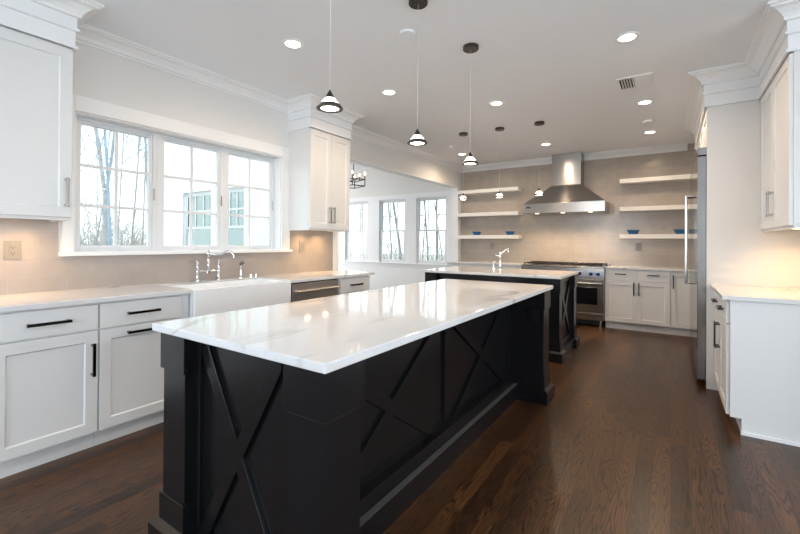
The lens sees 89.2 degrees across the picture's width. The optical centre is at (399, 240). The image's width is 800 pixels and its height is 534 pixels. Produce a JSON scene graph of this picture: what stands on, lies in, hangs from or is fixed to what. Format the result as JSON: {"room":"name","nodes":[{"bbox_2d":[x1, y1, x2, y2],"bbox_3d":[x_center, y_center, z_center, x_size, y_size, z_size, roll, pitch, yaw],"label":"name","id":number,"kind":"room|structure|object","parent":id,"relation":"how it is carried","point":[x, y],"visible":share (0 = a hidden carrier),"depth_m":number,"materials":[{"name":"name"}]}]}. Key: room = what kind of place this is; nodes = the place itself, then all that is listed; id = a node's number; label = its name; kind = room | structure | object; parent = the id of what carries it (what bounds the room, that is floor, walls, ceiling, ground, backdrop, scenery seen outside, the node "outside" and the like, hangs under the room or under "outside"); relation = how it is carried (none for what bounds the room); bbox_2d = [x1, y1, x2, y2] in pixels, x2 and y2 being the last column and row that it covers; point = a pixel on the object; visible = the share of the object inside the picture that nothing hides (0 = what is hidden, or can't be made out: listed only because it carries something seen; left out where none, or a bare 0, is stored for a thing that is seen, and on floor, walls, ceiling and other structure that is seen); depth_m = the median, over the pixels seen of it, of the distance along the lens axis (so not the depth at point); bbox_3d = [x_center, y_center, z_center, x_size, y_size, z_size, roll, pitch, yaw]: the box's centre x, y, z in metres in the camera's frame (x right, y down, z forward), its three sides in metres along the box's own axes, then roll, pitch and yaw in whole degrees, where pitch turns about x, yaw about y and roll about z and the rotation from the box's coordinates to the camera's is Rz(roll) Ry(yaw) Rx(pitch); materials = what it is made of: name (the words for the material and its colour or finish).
{"room":"kitchen","nodes":[
{"label":"kitchen","id":0,"kind":"room"},
{"bbox_2d":[164,144,267,244],"bbox_3d":[-2.779,-0.234,6.528,4.522,3.050,0.140,0,0,34],"label":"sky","id":1,"kind":"structure","parent":0,"point":[176,157],"depth_m":6.85,"materials":[{"name":"white"}]},
{"bbox_2d":[185,191,210,244],"bbox_3d":[-3.405,-0.221,6.934,0.870,1.220,0.080,0,0,34],"label":"window","id":2,"kind":"structure","parent":1,"relation":"in","point":[201,200],"depth_m":6.93,"materials":[{"name":"glass"}]},
{"bbox_2d":[180,180,247,244],"bbox_3d":[-3.087,-0.220,6.626,1.940,1.380,0.040,0,0,34],"label":"trim","id":3,"kind":"structure","parent":1,"relation":"attached to","point":[244,183],"depth_m":6.61,"materials":[{"name":"white wood"}]},
{"bbox_2d":[228,187,243,244],"bbox_3d":[-2.611,-0.218,6.403,0.700,1.220,0.080,0,0,34],"label":"window","id":4,"kind":"structure","parent":1,"relation":"in","point":[236,195],"depth_m":6.36,"materials":[{"name":"glass"}]},
{"bbox_2d":[7,41,460,294],"bbox_3d":[-1.625,-0.114,4.061,0.140,2.800,10.343,0,0,34],"label":"wall","id":5,"kind":"structure","parent":0,"point":[100,75],"depth_m":3.60,"materials":[{"name":"paint"}]},
{"bbox_2d":[3,241,21,259],"bbox_3d":[-2.494,0.061,2.612,0.010,0.124,0.086,0,0,34],"label":"wall outlet","id":6,"kind":"object","parent":5,"relation":"attached to","point":[11,249],"visible":1,"depth_m":2.61,"materials":[{"name":"beige plastic"}]},
{"bbox_2d":[9,245,15,255],"bbox_3d":[-2.492,0.061,2.610,0.003,0.068,0.034,0,0,34],"label":"receptacle","id":7,"kind":"object","parent":6,"relation":"attached to","point":[12,248],"depth_m":2.61,"materials":[{"name":"beige plastic"}]},
{"bbox_2d":[0,0,103,221],"bbox_3d":[-2.348,-0.829,2.411,0.488,1.395,0.825,0,0,34],"label":"upper cabinet","id":8,"kind":"object","parent":5,"relation":"attached to","point":[38,37],"visible":1,"depth_m":2.44,"materials":[{"name":"white wood"}]},
{"bbox_2d":[75,116,156,251],"bbox_3d":[-2.237,-0.413,3.201,0.075,0.999,0.595,0,0,34],"label":"window","id":9,"kind":"structure","parent":5,"relation":"in","point":[151,173],"depth_m":3.21,"materials":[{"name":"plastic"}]},
{"bbox_2d":[0,218,332,294],"bbox_3d":[-1.795,0.103,3.674,0.008,0.500,3.415,0,0,34],"label":"backsplash","id":10,"kind":"structure","parent":5,"relation":"attached to","point":[40,268],"depth_m":3.11,"materials":[{"name":"beige tile"}]},
{"bbox_2d":[61,94,289,251],"bbox_3d":[-1.848,-0.469,3.707,0.160,1.125,2.022,0,0,34],"label":"trim","id":11,"kind":"structure","parent":5,"relation":"attached to","point":[80,104],"depth_m":3.54,"materials":[{"name":"white wood"}]},
{"bbox_2d":[58,249,292,255],"bbox_3d":[-1.817,0.101,3.680,0.135,0.028,2.060,0,0,34],"label":"trim","id":12,"kind":"structure","parent":5,"relation":"attached to","point":[100,253],"depth_m":3.31,"materials":[{"name":"white wood"}]},
{"bbox_2d":[75,23,287,112],"bbox_3d":[-1.765,-1.467,3.615,0.115,0.100,2.055,0,0,34],"label":"trim","id":13,"kind":"structure","parent":5,"relation":"attached to","point":[88,35],"depth_m":3.39,"materials":[{"name":"white wood"}]},
{"bbox_2d":[156,134,223,250],"bbox_3d":[-1.901,-0.409,3.704,0.075,0.999,0.615,0,0,34],"label":"window","id":14,"kind":"structure","parent":5,"relation":"in","point":[161,139],"depth_m":3.70,"materials":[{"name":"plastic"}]},
{"bbox_2d":[223,148,274,249],"bbox_3d":[-1.560,-0.404,4.214,0.075,0.999,0.611,0,0,34],"label":"window","id":15,"kind":"structure","parent":5,"relation":"in","point":[271,162],"depth_m":4.21,"materials":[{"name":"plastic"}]},
{"bbox_2d":[299,241,304,251],"bbox_3d":[-1.124,0.066,4.661,0.010,0.124,0.086,0,0,34],"label":"wall outlet","id":16,"kind":"object","parent":5,"relation":"attached to","point":[301,243],"visible":1,"depth_m":4.66,"materials":[{"name":"beige plastic"}]},
{"bbox_2d":[286,93,364,231],"bbox_3d":[-0.870,-0.808,4.637,0.470,1.395,0.880,0,0,34],"label":"upper cabinet","id":17,"kind":"object","parent":5,"relation":"attached to","point":[318,141],"visible":0.99,"depth_m":4.46,"materials":[{"name":"white wood"}]},
{"bbox_2d":[333,158,459,269],"bbox_3d":[0.116,0.113,6.664,0.164,2.395,3.670,0,0,34],"label":"trim","id":18,"kind":"structure","parent":5,"relation":"attached to","point":[455,203],"depth_m":8.07,"materials":[{"name":"white wood"}]},
{"bbox_2d":[351,124,551,172],"bbox_3d":[0.944,-1.437,6.121,1.833,0.100,3.803,0,0,34],"label":"trim","id":19,"kind":"structure","parent":5,"relation":"attached to","point":[358,132],"depth_m":7.13,"materials":[{"name":"white wood"}]},
{"bbox_2d":[164,142,368,169],"bbox_3d":[-1.774,-1.804,8.150,4.662,0.120,3.930,0,0,34],"label":"ceiling","id":20,"kind":"structure","parent":0,"point":[356,167],"depth_m":9.46,"materials":[{"name":"paint"}]},
{"bbox_2d":[350,164,365,188],"bbox_3d":[-0.866,-1.372,7.569,0.299,0.739,0.440,1,0,-34],"label":"chandelier","id":21,"kind":"object","parent":20,"relation":"hanging from","point":[353,178],"visible":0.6,"depth_m":7.48,"materials":[{"name":"metal"}]},
{"bbox_2d":[338,168,450,268],"bbox_3d":[-0.672,-0.205,9.678,4.522,3.050,0.140,0,0,34],"label":"wall","id":22,"kind":"structure","parent":0,"point":[377,182],"depth_m":9.41,"materials":[{"name":"paint"}]},
{"bbox_2d":[346,201,367,260],"bbox_3d":[-1.025,-0.229,9.890,0.700,1.435,0.080,0,0,34],"label":"window","id":23,"kind":"structure","parent":22,"relation":"in","point":[363,202],"depth_m":9.92,"materials":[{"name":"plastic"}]},
{"bbox_2d":[338,264,425,289],"bbox_3d":[-0.724,0.957,9.611,4.517,0.725,0.012,0,0,34],"label":"trim","id":24,"kind":"structure","parent":22,"relation":"attached to","point":[384,277],"depth_m":9.28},
{"bbox_2d":[380,199,404,262],"bbox_3d":[-0.148,-0.226,9.304,0.730,1.435,0.080,0,0,34],"label":"window","id":25,"kind":"structure","parent":22,"relation":"in","point":[382,202],"depth_m":9.39,"materials":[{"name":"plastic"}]},
{"bbox_2d":[340,191,450,268],"bbox_3d":[-0.167,-0.226,9.226,3.165,1.635,0.050,0,0,34],"label":"trim","id":26,"kind":"structure","parent":22,"relation":"attached to","point":[410,199],"depth_m":9.04,"materials":[{"name":"white wood"}]},
{"bbox_2d":[417,196,446,263],"bbox_3d":[0.700,-0.223,8.737,0.750,1.435,0.080,0,0,34],"label":"window","id":27,"kind":"structure","parent":22,"relation":"in","point":[428,199],"depth_m":8.79,"materials":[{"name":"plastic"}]},
{"bbox_2d":[0,323,799,533],"bbox_3d":[-0.667,1.349,3.417,11.500,0.120,10.360,0,0,34],"label":"floor","id":28,"kind":"structure","parent":0,"point":[629,440],"depth_m":2.25,"materials":[{"name":"brown wood"}]},
{"bbox_2d":[0,303,97,478],"bbox_3d":[-2.225,0.825,2.446,0.653,0.899,0.485,0,0,34],"label":"base cabinet","id":29,"kind":"object","parent":28,"relation":"on","point":[49,356],"visible":0.96,"depth_m":2.29,"materials":[{"name":"white wood"}]},
{"bbox_2d":[0,270,374,312],"bbox_3d":[-1.506,0.369,3.530,0.640,0.030,3.400,0,0,34],"label":"countertop","id":30,"kind":"structure","parent":29,"relation":"on","point":[49,299],"depth_m":2.73,"materials":[{"name":"white stone"}]},
{"bbox_2d":[189,249,234,280],"bbox_3d":[-1.696,0.216,3.647,0.380,0.283,0.142,1,0,-36],"label":"bridge faucet","id":31,"kind":"object","parent":30,"relation":"on","point":[208,270],"visible":0.99,"depth_m":3.64,"materials":[{"name":"silver metal"}]},
{"bbox_2d":[167,278,290,317],"bbox_3d":[-1.447,0.494,3.453,0.497,0.271,0.910,0,0,34],"label":"farmhouse sink","id":32,"kind":"object","parent":30,"relation":"in","point":[206,298],"visible":0.66,"depth_m":3.30,"materials":[{"name":"white ceramic"}]},
{"bbox_2d":[238,261,243,277],"bbox_3d":[-1.534,0.276,3.918,0.055,0.160,0.055,0,0,34],"label":"sprayer","id":33,"kind":"object","parent":30,"relation":"on","point":[242,262],"visible":1,"depth_m":3.91,"materials":[{"name":"silver metal"}]},
{"bbox_2d":[93,294,188,445],"bbox_3d":[-1.933,0.829,2.884,0.653,0.899,0.565,0,0,34],"label":"base cabinet","id":34,"kind":"object","parent":28,"relation":"on","point":[130,386],"visible":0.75,"depth_m":2.65,"materials":[{"name":"white wood"}]},
{"bbox_2d":[291,279,340,301],"bbox_3d":[-1.055,0.843,4.144,0.659,0.895,0.651,0,0,34],"label":"dishwasher","id":35,"kind":"object","parent":28,"relation":"on","point":[300,291],"visible":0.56,"depth_m":3.97,"materials":[{"name":"metal"}]},
{"bbox_2d":[148,290,554,533],"bbox_3d":[0.120,0.840,2.547,1.016,0.899,2.710,0,0,34],"label":"kitchen island","id":36,"kind":"object","parent":28,"relation":"on","point":[252,444],"visible":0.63,"depth_m":1.65,"materials":[{"name":"black wood"}]},
{"bbox_2d":[152,279,552,373],"bbox_3d":[0.116,0.375,2.553,1.006,0.031,2.689,0,0,34],"label":"island countertop","id":37,"kind":"structure","parent":36,"relation":"on","point":[324,335],"depth_m":1.77,"materials":[{"name":"white stone"}]},
{"bbox_3d":[1.081,0.600,3.284,0.086,0.124,0.010,0,0,34],"label":"wall outlet","id":38,"kind":"object","parent":36,"relation":"attached to","visible":0},
{"bbox_2d":[531,311,535,318],"bbox_3d":[1.080,0.600,3.281,0.034,0.068,0.003,0,0,34],"label":"receptacle","id":39,"kind":"object","parent":38,"relation":"attached to","point":[533,313],"depth_m":3.28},
{"bbox_2d":[337,275,369,294],"bbox_3d":[-0.744,0.845,4.661,0.653,0.899,0.535,0,0,34],"label":"base cabinet","id":40,"kind":"object","parent":28,"relation":"on","point":[348,285],"visible":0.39,"depth_m":4.48,"materials":[{"name":"white wood"}]},
{"bbox_2d":[447,263,520,268],"bbox_3d":[1.637,0.875,7.522,1.420,0.899,0.658,0,0,34],"label":"base cabinet","id":41,"kind":"object","parent":28,"relation":"on","point":[448,264],"visible":0.06,"depth_m":7.29,"materials":[{"name":"white wood"}]},
{"bbox_2d":[446,260,527,265],"bbox_3d":[1.644,0.409,7.530,1.416,0.030,0.652,0,0,34],"label":"countertop","id":42,"kind":"structure","parent":41,"relation":"on","point":[459,261],"depth_m":7.37,"materials":[{"name":"white stone"}]},
{"bbox_2d":[425,272,579,363],"bbox_3d":[1.277,0.861,5.192,1.735,0.899,0.995,0,0,34],"label":"kitchen island","id":43,"kind":"object","parent":28,"relation":"on","point":[563,338],"visible":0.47,"depth_m":4.70,"materials":[{"name":"black wood"}]},
{"bbox_2d":[423,266,578,278],"bbox_3d":[1.275,0.396,5.189,1.706,0.031,0.990,0,0,34],"label":"island countertop","id":44,"kind":"structure","parent":43,"relation":"on","point":[527,273],"depth_m":4.96,"materials":[{"name":"white stone"}]},
{"bbox_2d":[495,248,509,268],"bbox_3d":[1.372,0.241,5.375,0.067,0.282,0.238,1,0,-34],"label":"faucet","id":45,"kind":"object","parent":44,"relation":"on","point":[500,253],"visible":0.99,"depth_m":5.41,"materials":[{"name":"silver metal"}]},
{"bbox_2d":[521,261,609,326],"bbox_3d":[2.731,0.845,6.735,1.266,0.965,0.736,0,0,34],"label":"range","id":46,"kind":"object","parent":28,"relation":"on","point":[590,288],"visible":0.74,"depth_m":6.29,"materials":[{"name":"metal"}]},
{"bbox_2d":[521,263,608,268],"bbox_3d":[2.752,0.412,6.766,1.266,0.020,0.668,0,0,34],"label":"cooktop","id":47,"kind":"object","parent":46,"relation":"in","point":[530,265],"depth_m":6.57,"materials":[{"name":"metal"}]},
{"bbox_2d":[605,269,670,333],"bbox_3d":[3.630,0.881,6.190,0.829,0.899,0.658,0,0,34],"label":"base cabinet","id":48,"kind":"object","parent":28,"relation":"on","point":[637,300],"visible":0.97,"depth_m":5.94,"materials":[{"name":"white wood"}]},
{"bbox_2d":[605,265,689,271],"bbox_3d":[4.033,0.416,5.932,1.777,0.030,0.652,0,0,34],"label":"countertop","id":49,"kind":"structure","parent":48,"relation":"on","point":[649,268],"depth_m":5.99,"materials":[{"name":"white stone"}]},
{"bbox_2d":[670,271,689,335],"bbox_3d":[4.150,0.882,5.843,0.420,0.899,0.658,0,0,34],"label":"base cabinet","id":50,"kind":"object","parent":28,"relation":"on","point":[680,291],"visible":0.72,"depth_m":5.67,"materials":[{"name":"white wood"}]},
{"bbox_2d":[684,167,692,354],"bbox_3d":[3.741,0.246,4.648,0.806,2.155,0.926,0,0,34],"label":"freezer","id":51,"kind":"object","parent":28,"relation":"on","point":[691,174],"visible":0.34,"depth_m":4.73,"materials":[{"name":"metal"}]},
{"bbox_2d":[685,147,706,379],"bbox_3d":[3.224,0.239,3.875,0.806,2.155,0.926,0,0,34],"label":"refrigerator","id":52,"kind":"object","parent":28,"relation":"on","point":[699,196],"visible":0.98,"depth_m":3.67,"materials":[{"name":"metal"}]},
{"bbox_2d":[687,62,799,389],"bbox_3d":[2.927,-0.088,3.414,0.830,2.800,0.172,0,0,34],"label":"end panel","id":53,"kind":"object","parent":28,"relation":"on","point":[738,252],"visible":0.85,"depth_m":3.49,"materials":[{"name":"white wood"}]},
{"bbox_2d":[711,291,799,446],"bbox_3d":[2.746,0.859,3.003,0.668,0.899,0.958,0,0,34],"label":"base cabinet","id":54,"kind":"object","parent":28,"relation":"on","point":[756,345],"visible":0.97,"depth_m":2.68,"materials":[{"name":"white wood"}]},
{"bbox_2d":[711,284,799,304],"bbox_3d":[2.744,0.394,2.998,0.652,0.030,0.971,0,0,34],"label":"countertop","id":55,"kind":"structure","parent":54,"relation":"on","point":[779,295],"depth_m":2.89,"materials":[{"name":"white stone"}]},
{"bbox_2d":[84,0,772,165],"bbox_3d":[1.227,-1.580,2.167,6.978,0.150,10.343,0,0,34],"label":"ceiling","id":56,"kind":"structure","parent":0,"point":[557,63],"depth_m":3.30,"materials":[{"name":"paint"}]},
{"bbox_2d":[282,38,303,48],"bbox_3d":[-0.822,-1.509,3.111,0.164,0.008,0.164,0,0,34],"label":"recessed light","id":57,"kind":"object","parent":56,"relation":"in","point":[291,43],"visible":1,"depth_m":3.10,"materials":[{"name":"white plastic"}]},
{"bbox_2d":[316,0,342,112],"bbox_3d":[-0.336,-1.076,1.961,0.128,0.880,0.128,0,0,34],"label":"pendant light","id":58,"kind":"object","parent":56,"relation":"hanging from","point":[329,104],"visible":1,"depth_m":1.94,"materials":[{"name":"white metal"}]},
{"bbox_2d":[381,89,396,94],"bbox_3d":[-0.112,-1.500,4.099,0.164,0.008,0.164,0,0,34],"label":"recessed light","id":59,"kind":"object","parent":56,"relation":"in","point":[385,91],"visible":1,"depth_m":4.09,"materials":[{"name":"white plastic"}]},
{"bbox_2d":[400,29,414,37],"bbox_3d":[0.053,-1.503,2.945,0.112,0.012,0.112,0,0,34],"label":"cap","id":60,"kind":"object","parent":56,"relation":"attached to","point":[406,33],"visible":1,"depth_m":2.93,"materials":[{"name":"paint"}]},
{"bbox_2d":[407,0,427,145],"bbox_3d":[0.111,-1.059,2.540,0.128,0.903,0.128,0,0,34],"label":"pendant light","id":61,"kind":"object","parent":56,"relation":"hanging from","point":[417,139],"visible":1,"depth_m":2.53,"materials":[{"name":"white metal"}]},
{"bbox_2d":[458,132,467,199],"bbox_3d":[0.875,-1.029,5.613,0.128,0.923,0.128,0,0,34],"label":"pendant light","id":62,"kind":"object","parent":56,"relation":"hanging from","point":[462,197],"visible":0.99,"depth_m":5.58,"materials":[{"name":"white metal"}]},
{"bbox_2d":[462,43,478,165],"bbox_3d":[0.545,-1.049,3.134,0.128,0.912,0.128,0,0,34],"label":"pendant light","id":63,"kind":"object","parent":56,"relation":"hanging from","point":[469,47],"visible":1,"depth_m":3.11,"materials":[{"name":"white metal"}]},
{"bbox_2d":[489,100,503,105],"bbox_3d":[1.047,-1.491,4.402,0.164,0.008,0.164,0,0,34],"label":"recessed light","id":64,"kind":"object","parent":56,"relation":"in","point":[497,102],"visible":1,"depth_m":4.40,"materials":[{"name":"white plastic"}]},
{"bbox_2d":[494,127,503,197],"bbox_3d":[1.313,-1.030,5.351,0.128,0.918,0.128,0,0,34],"label":"pendant light","id":65,"kind":"object","parent":56,"relation":"hanging from","point":[499,195],"visible":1,"depth_m":5.34,"materials":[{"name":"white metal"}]},
{"bbox_2d":[534,121,543,195],"bbox_3d":[1.746,-1.028,5.085,0.128,0.918,0.128,0,0,34],"label":"pendant light","id":66,"kind":"object","parent":56,"relation":"hanging from","point":[537,123],"visible":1,"depth_m":5.05,"materials":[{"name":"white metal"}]},
{"bbox_2d":[614,31,639,42],"bbox_3d":[1.669,-1.494,2.982,0.164,0.008,0.164,0,0,34],"label":"recessed light","id":67,"kind":"object","parent":56,"relation":"in","point":[625,37],"visible":1,"depth_m":2.98,"materials":[{"name":"white plastic"}]},
{"bbox_2d":[616,72,653,90],"bbox_3d":[2.202,-1.486,3.799,0.290,0.010,0.320,0,0,34],"label":"ceiling vent","id":68,"kind":"object","parent":56,"relation":"in","point":[642,80],"visible":1,"depth_m":3.79,"materials":[{"name":"white metal"}]},
{"bbox_2d":[636,99,653,104],"bbox_3d":[2.622,-1.482,4.341,0.164,0.008,0.164,0,0,34],"label":"recessed light","id":69,"kind":"object","parent":56,"relation":"in","point":[647,101],"visible":1,"depth_m":4.33,"materials":[{"name":"white plastic"}]},
{"bbox_2d":[643,119,653,123],"bbox_3d":[3.069,-1.469,5.009,0.124,0.020,0.124,0,0,34],"label":"smoke detector","id":70,"kind":"object","parent":56,"relation":"attached to","point":[651,120],"visible":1,"depth_m":4.98,"materials":[{"name":"paint"}]},
{"bbox_2d":[643,130,656,133],"bbox_3d":[3.389,-1.471,5.498,0.164,0.008,0.164,0,0,34],"label":"recessed light","id":71,"kind":"object","parent":56,"relation":"in","point":[651,131],"visible":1,"depth_m":5.50,"materials":[{"name":"white plastic"}]},
{"bbox_2d":[461,143,695,307],"bbox_3d":[3.192,-0.069,6.976,4.628,2.800,0.140,0,0,34],"label":"wall","id":72,"kind":"structure","parent":0,"point":[594,238],"depth_m":6.85,"materials":[{"name":"beige tile"}]},
{"bbox_2d":[457,211,521,216],"bbox_3d":[1.697,-0.504,7.742,1.203,0.066,0.254,0,0,34],"label":"floating shelf","id":73,"kind":"object","parent":72,"relation":"attached to","point":[506,213],"visible":1,"depth_m":7.60,"materials":[{"name":"white wood"}]},
{"bbox_2d":[457,235,521,238],"bbox_3d":[1.695,-0.073,7.740,1.203,0.066,0.254,0,0,34],"label":"floating shelf","id":74,"kind":"object","parent":72,"relation":"attached to","point":[458,236],"visible":1,"depth_m":7.60,"materials":[{"name":"white wood"}]},
{"bbox_2d":[505,231,514,234],"bbox_3d":[2.038,-0.140,7.508,0.180,0.068,0.180,0,0,34],"label":"bowl","id":75,"kind":"object","parent":74,"relation":"on","point":[507,232],"visible":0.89,"depth_m":7.45,"materials":[{"name":"blue ceramic"}]},
{"bbox_2d":[458,187,522,194],"bbox_3d":[1.700,-0.946,7.744,1.203,0.066,0.254,0,0,34],"label":"floating shelf","id":76,"kind":"object","parent":72,"relation":"attached to","point":[505,189],"visible":0.9,"depth_m":7.65,"materials":[{"name":"white wood"}]},
{"bbox_2d":[523,152,609,215],"bbox_3d":[2.789,-0.962,6.816,1.254,1.018,0.586,0,0,34],"label":"range hood","id":77,"kind":"object","parent":72,"relation":"attached to","point":[567,195],"visible":0.98,"depth_m":6.73,"materials":[{"name":"metal"}]},
{"bbox_2d":[583,142,687,160],"bbox_3d":[3.717,-1.418,6.484,1.435,0.100,0.115,0,0,34],"label":"trim","id":78,"kind":"structure","parent":72,"relation":"attached to","point":[676,147],"depth_m":6.45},
{"bbox_2d":[636,243,641,250],"bbox_3d":[3.810,0.099,6.472,0.086,0.124,0.010,0,0,34],"label":"wall outlet","id":79,"kind":"object","parent":72,"relation":"attached to","point":[638,245],"visible":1,"depth_m":6.47,"materials":[{"name":"beige plastic"}]},
{"bbox_2d":[619,234,689,238],"bbox_3d":[4.208,-0.066,6.059,1.620,0.066,0.254,0,0,34],"label":"floating shelf","id":80,"kind":"object","parent":72,"relation":"attached to","point":[621,236],"visible":0.56,"depth_m":6.15,"materials":[{"name":"white wood"}]},
{"bbox_2d":[627,230,639,233],"bbox_3d":[3.684,-0.135,6.408,0.180,0.068,0.180,0,0,34],"label":"bowl","id":81,"kind":"object","parent":80,"relation":"on","point":[628,231],"visible":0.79,"depth_m":6.35,"materials":[{"name":"blue ceramic"}]},
{"bbox_2d":[674,229,684,233],"bbox_3d":[4.195,-0.134,6.066,0.180,0.068,0.180,0,0,34],"label":"bowl","id":82,"kind":"object","parent":80,"relation":"on","point":[677,231],"visible":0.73,"depth_m":6.01,"materials":[{"name":"blue ceramic"}]},
{"bbox_2d":[620,174,689,184],"bbox_3d":[4.214,-0.939,6.063,1.620,0.066,0.254,0,0,34],"label":"floating shelf","id":83,"kind":"object","parent":72,"relation":"attached to","point":[685,177],"visible":0.56,"depth_m":6.19,"materials":[{"name":"white wood"}]},
{"bbox_2d":[620,204,689,211],"bbox_3d":[4.211,-0.497,6.061,1.620,0.066,0.254,0,0,34],"label":"floating shelf","id":84,"kind":"object","parent":72,"relation":"attached to","point":[661,207],"visible":0.56,"depth_m":6.19,"materials":[{"name":"white wood"}]},
{"bbox_3d":[3.865,-0.080,3.945,0.140,2.800,4.153,0,0,34],"label":"wall","id":85,"kind":"structure","parent":0,"visible":0},
{"bbox_2d":[684,81,706,151],"bbox_3d":[3.538,-1.162,4.309,0.802,0.635,1.980,0,0,34],"label":"upper cabinet","id":86,"kind":"object","parent":85,"relation":"attached to","point":[696,117],"visible":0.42,"depth_m":4.25,"materials":[{"name":"white wood"}]},
{"bbox_2d":[744,0,799,231],"bbox_3d":[2.800,-0.784,2.880,0.451,1.415,1.128,0,0,34],"label":"upper cabinet","id":87,"kind":"object","parent":85,"relation":"attached to","point":[773,53],"visible":0.99,"depth_m":2.78,"materials":[{"name":"white wood"}]},
{"label":"outside","id":88,"kind":"structure","parent":0,"visible":0},
{"bbox_2d":[351,253,444,260],"bbox_3d":[-2.767,2.053,13.861,100.000,0.050,100.000,0,0,34],"label":"ground","id":89,"kind":"structure","parent":88,"point":[355,255],"depth_m":57.35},
{"bbox_2d":[93,127,113,245],"bbox_3d":[-7.141,-3.992,9.144,5.932,11.978,3.222,0,0,-9],"label":"bare tree","id":90,"kind":"object","parent":89,"relation":"on","point":[103,184],"visible":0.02,"depth_m":9.26,"materials":[{"name":"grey plant"}]},
{"bbox_2d":[81,127,132,236],"bbox_3d":[-14.678,-3.596,19.184,5.317,11.190,6.019,0,0,40],"label":"bare tree","id":91,"kind":"object","parent":89,"relation":"on","point":[85,199],"visible":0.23,"depth_m":18.96,"materials":[{"name":"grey plant"}]},
{"bbox_2d":[80,126,144,233],"bbox_3d":[-12.899,-4.046,16.451,6.073,12.089,3.965,0,0,-24],"label":"bare tree","id":92,"kind":"object","parent":89,"relation":"on","point":[97,174],"visible":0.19,"depth_m":16.11,"materials":[{"name":"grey plant"}]},
{"bbox_2d":[81,125,145,242],"bbox_3d":[-7.700,-4.968,11.905,5.689,13.949,6.012,1,0,-26],"label":"bare tree","id":93,"kind":"object","parent":89,"relation":"on","point":[138,138],"visible":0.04,"depth_m":11.68,"materials":[{"name":"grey plant"}]},
{"bbox_2d":[81,125,146,244],"bbox_3d":[-5.616,-3.160,7.537,4.729,10.321,4.777,0,0,34],"label":"bare tree","id":94,"kind":"object","parent":89,"relation":"on","point":[106,149],"visible":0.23,"depth_m":7.80,"materials":[{"name":"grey plant"}]},
{"bbox_2d":[82,129,145,244],"bbox_3d":[-9.420,-4.466,13.767,6.247,12.948,5.607,0,0,40],"label":"bare tree","id":95,"kind":"object","parent":89,"relation":"on","point":[121,167],"visible":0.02,"depth_m":14.11,"materials":[{"name":"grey plant"}]},
{"bbox_2d":[81,125,146,241],"bbox_3d":[-8.025,-2.639,12.415,6.054,9.297,6.803,0,0,39],"label":"bare tree","id":96,"kind":"object","parent":89,"relation":"on","point":[82,125],"visible":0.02,"depth_m":11.96,"materials":[{"name":"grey plant"}]},
{"bbox_2d":[119,134,146,242],"bbox_3d":[-9.371,-5.769,16.146,7.524,15.577,7.285,0,0,-10],"label":"bare tree","id":97,"kind":"object","parent":89,"relation":"on","point":[144,185],"visible":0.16,"depth_m":15.39,"materials":[{"name":"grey plant"}]},
{"bbox_2d":[144,138,146,198],"bbox_3d":[-7.427,-5.041,10.962,6.175,14.091,8.083,0,0,14],"label":"bare tree","id":98,"kind":"object","parent":89,"relation":"on","point":[145,143],"visible":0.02,"depth_m":10.81,"materials":[{"name":"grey plant"}]},
{"bbox_2d":[80,196,444,260],"bbox_3d":[-4.163,0.375,15.281,18.364,3.355,13.499,0,0,-20],"label":"undergrowth","id":99,"kind":"object","parent":89,"relation":"on","point":[92,234],"visible":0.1,"depth_m":12.25,"materials":[{"name":"grey plant"}]},
{"bbox_2d":[350,205,360,257],"bbox_3d":[-1.601,-3.433,18.482,6.472,11.028,4.542,0,0,-2],"label":"bare tree","id":100,"kind":"object","parent":89,"relation":"on","point":[350,205],"visible":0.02,"depth_m":18.04,"materials":[{"name":"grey plant"}]},
{"bbox_2d":[349,206,366,256],"bbox_3d":[-2.027,-3.289,13.927,6.491,10.688,4.811,0,0,10],"label":"bare tree","id":101,"kind":"object","parent":89,"relation":"on","point":[364,206],"visible":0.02,"depth_m":13.94,"materials":[{"name":"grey plant"}]},
{"bbox_2d":[362,204,364,257],"bbox_3d":[-1.588,-4.832,15.210,5.323,13.794,6.707,1,0,-31],"label":"bare tree","id":102,"kind":"object","parent":89,"relation":"on","point":[363,204],"visible":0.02,"depth_m":15.81,"materials":[{"name":"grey plant"}]},
{"bbox_2d":[384,203,399,258],"bbox_3d":[-1.328,-3.857,19.242,6.782,11.885,4.772,0,0,-13],"label":"bare tree","id":103,"kind":"object","parent":89,"relation":"on","point":[388,213],"visible":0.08,"depth_m":18.79,"materials":[{"name":"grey plant"}]},
{"bbox_2d":[392,203,401,259],"bbox_3d":[0.297,-4.202,14.171,6.528,12.548,7.577,0,0,29],"label":"bare tree","id":104,"kind":"object","parent":89,"relation":"on","point":[393,204],"visible":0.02,"depth_m":13.54,"materials":[{"name":"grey plant"}]},
{"bbox_2d":[421,201,428,260],"bbox_3d":[0.534,-3.139,15.934,5.039,10.438,5.924,0,0,-2],"label":"bare tree","id":105,"kind":"object","parent":89,"relation":"on","point":[425,220],"visible":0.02,"depth_m":15.87,"materials":[{"name":"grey plant"}]},
{"bbox_2d":[421,200,445,260],"bbox_3d":[1.879,-3.413,17.715,4.538,11.024,5.164,0,0,29],"label":"bare tree","id":106,"kind":"object","parent":89,"relation":"on","point":[430,200],"visible":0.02,"depth_m":18.12,"materials":[{"name":"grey plant"}]},
{"bbox_2d":[435,200,445,259],"bbox_3d":[1.641,-3.985,14.777,5.751,12.136,5.526,0,0,23],"label":"bare tree","id":107,"kind":"object","parent":89,"relation":"on","point":[435,200],"visible":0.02,"depth_m":14.28,"materials":[{"name":"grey plant"}]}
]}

